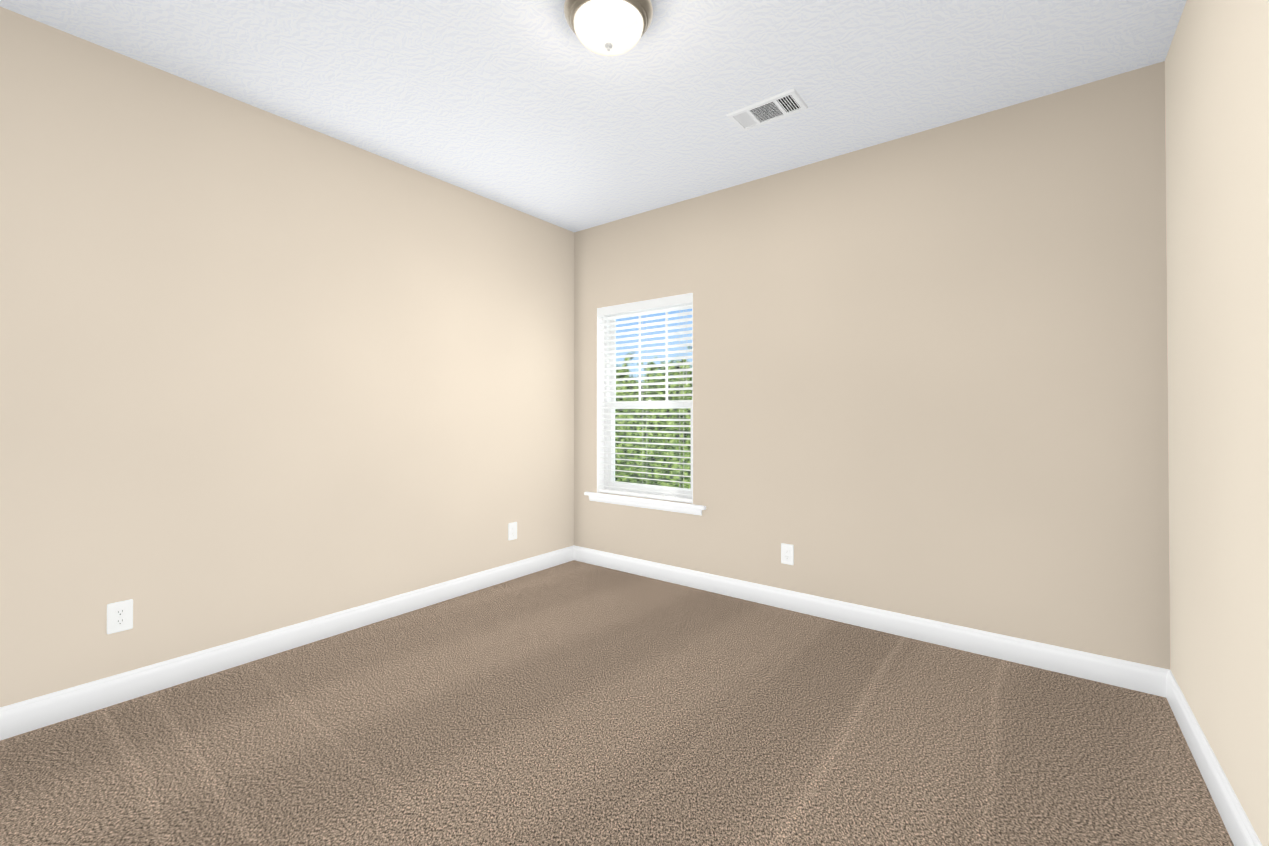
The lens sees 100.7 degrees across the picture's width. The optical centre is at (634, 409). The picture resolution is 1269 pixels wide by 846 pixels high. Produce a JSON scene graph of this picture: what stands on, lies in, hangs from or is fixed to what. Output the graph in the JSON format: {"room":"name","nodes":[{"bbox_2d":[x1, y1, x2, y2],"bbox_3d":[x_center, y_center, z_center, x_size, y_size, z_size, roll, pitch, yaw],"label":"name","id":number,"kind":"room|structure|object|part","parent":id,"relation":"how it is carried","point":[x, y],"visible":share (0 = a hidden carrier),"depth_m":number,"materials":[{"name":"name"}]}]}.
{"room":"empty bedroom","nodes":[
{"label":"empty bedroom","id":0,"kind":"room"},
{"bbox_2d":[0,7,573,706],"bbox_3d":[-1.685,-0.133,3.028,0.200,2.740,4.020,0,-1,37],"label":"wall","id":1,"kind":"structure","parent":0,"point":[262,371],"depth_m":2.54,"materials":[{"name":"beige paint"}]},
{"bbox_2d":[107,599,132,633],"bbox_3d":[-2.169,0.872,2.216,0.007,0.126,0.080,0,-1,37],"label":"electrical outlet","id":2,"kind":"object","parent":1,"relation":"attached to","point":[120,616],"visible":1,"depth_m":2.21,"materials":[{"name":"white plastic"}]},
{"bbox_2d":[0,545,575,739],"bbox_3d":[-1.599,1.178,2.950,0.015,0.117,3.620,0,-1,37],"label":"baseboard","id":3,"kind":"structure","parent":1,"relation":"attached to","point":[22,717],"depth_m":2.52,"materials":[{"name":"white wood"}]},
{"bbox_2d":[508,522,516,539],"bbox_3d":[-0.897,0.895,3.879,0.007,0.126,0.080,0,-1,37],"label":"electrical outlet","id":4,"kind":"object","parent":1,"relation":"attached to","point":[512,531],"visible":1,"depth_m":3.87,"materials":[{"name":"white plastic"}]},
{"bbox_2d":[0,0,1186,231],"bbox_3d":[-0.205,-1.573,1.909,3.926,0.120,4.020,0,-1,37],"label":"ceiling","id":5,"kind":"structure","parent":0,"point":[534,108],"depth_m":2.35,"materials":[{"name":"white paint"}]},
{"bbox_2d":[564,0,652,55],"bbox_3d":[-0.097,-1.429,1.972,0.333,0.166,0.333,0,-1,37],"label":"ceiling light","id":6,"kind":"object","parent":5,"relation":"attached to","point":[609,27],"visible":1,"depth_m":1.91,"materials":[{"name":"white glass"}]},
{"bbox_2d":[726,89,807,130],"bbox_3d":[0.666,-1.501,2.649,0.356,0.011,0.192,0,-1,37],"label":"ceiling vent","id":7,"kind":"object","parent":5,"relation":"in","point":[781,105],"visible":1,"depth_m":2.64,"materials":[{"name":"white metal"}]},
{"bbox_2d":[0,560,1233,845],"bbox_3d":[-0.205,1.287,1.883,3.926,0.120,4.020,0,-1,37],"label":"floor","id":8,"kind":"structure","parent":0,"point":[574,702],"depth_m":1.93,"materials":[{"name":"beige carpet"}]},
{"bbox_2d":[574,61,1169,669],"bbox_3d":[0.955,-0.129,3.413,3.526,2.740,0.200,0,-1,37],"label":"wall","id":9,"kind":"structure","parent":0,"point":[930,373],"depth_m":2.79,"materials":[{"name":"beige paint"}]},
{"bbox_2d":[597,293,692,500],"bbox_3d":[0.080,-0.079,4.010,0.900,1.490,0.085,0,-1,37],"label":"liner","id":10,"kind":"object","parent":9,"relation":"attached to","point":[600,460],"visible":0.43,"depth_m":4.26,"materials":[{"name":"white wood"}]},
{"bbox_2d":[584,492,705,509],"bbox_3d":[0.069,0.679,3.989,1.116,0.026,0.121,0,-1,37],"label":"window sill","id":11,"kind":"structure","parent":9,"relation":"attached to","point":[664,502],"depth_m":3.90,"materials":[{"name":"white wood"}]},
{"bbox_2d":[589,496,701,515],"bbox_3d":[0.049,0.715,3.963,1.046,0.046,0.016,0,-1,37],"label":"apron","id":12,"kind":"object","parent":9,"relation":"attached to","point":[650,506],"visible":0.74,"depth_m":3.92,"materials":[{"name":"white wood"}]},
{"bbox_2d":[604,303,691,498],"bbox_3d":[0.139,-0.078,4.087,0.900,1.490,0.110,0,-1,37],"label":"window","id":13,"kind":"structure","parent":9,"relation":"in","point":[605,405],"depth_m":4.18,"materials":[{"name":"white plastic"}]},
{"bbox_2d":[639,316,640,400],"bbox_3d":[0.042,-0.403,4.176,0.018,0.704,0.009,0,-1,37],"label":"window grille","id":14,"kind":"object","parent":13,"relation":"attached to","point":[639,316],"depth_m":4.17,"materials":[{"name":"white plastic"}]},
{"bbox_2d":[597,294,692,502],"bbox_3d":[0.074,-0.078,4.003,0.890,1.482,0.068,0,-1,37],"label":"window blinds","id":15,"kind":"object","parent":13,"relation":"attached to","point":[658,303],"visible":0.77,"depth_m":3.99,"materials":[{"name":"white plastic"}]},
{"bbox_3d":[0.119,0.287,4.058,0.834,0.694,0.032,0,-1,37],"label":"window sash","id":16,"kind":"part","parent":13,"relation":"part of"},
{"bbox_3d":[0.144,-0.404,4.097,0.834,0.772,0.032,0,-1,37],"label":"window sash","id":17,"kind":"part","parent":13,"relation":"part of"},
{"bbox_3d":[0.119,0.281,4.058,0.758,0.622,0.004,0,-1,37],"label":"sash glass","id":18,"kind":"part","parent":13,"relation":"part of","materials":[{"name":"clear glass"}]},
{"bbox_3d":[0.144,-0.407,4.097,0.782,0.706,0.004,0,-1,37],"label":"sash glass","id":19,"kind":"part","parent":13,"relation":"part of","materials":[{"name":"clear glass"}]},
{"bbox_2d":[665,312,667,400],"bbox_3d":[0.247,-0.405,4.019,0.018,0.704,0.009,0,-1,37],"label":"window grille","id":20,"kind":"object","parent":13,"relation":"attached to","point":[666,362],"depth_m":4.01,"materials":[{"name":"white plastic"}]},
{"bbox_2d":[781,543,793,564],"bbox_3d":[0.952,0.900,3.276,0.080,0.126,0.007,0,-1,37],"label":"electrical outlet","id":21,"kind":"object","parent":9,"relation":"attached to","point":[787,553],"visible":1,"depth_m":3.27,"materials":[{"name":"white plastic"}]},
{"bbox_2d":[576,546,1159,695],"bbox_3d":[0.895,1.182,3.311,3.480,0.117,0.015,0,-1,37],"label":"baseboard","id":22,"kind":"structure","parent":9,"relation":"attached to","point":[1144,678],"depth_m":2.84,"materials":[{"name":"white wood"}]},
{"bbox_2d":[1165,0,1268,845],"bbox_3d":[1.274,-0.153,0.764,0.200,2.740,4.020,0,-1,37],"label":"wall","id":23,"kind":"structure","parent":0,"point":[1217,140],"depth_m":1.60,"materials":[{"name":"beige paint"}]},
{"bbox_2d":[1160,668,1261,845],"bbox_3d":[1.188,1.159,0.818,0.015,0.117,3.620,0,-1,37],"label":"baseboard","id":24,"kind":"structure","parent":23,"relation":"attached to","point":[1241,832],"depth_m":1.69,"materials":[{"name":"white wood"}]},
{"label":"outside","id":25,"kind":"structure","parent":0,"visible":0},
{"bbox_2d":[615,308,691,489],"bbox_3d":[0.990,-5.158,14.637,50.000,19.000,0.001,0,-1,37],"label":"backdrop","id":26,"kind":"structure","parent":25,"point":[651,458],"depth_m":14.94,"materials":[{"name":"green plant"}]}
]}

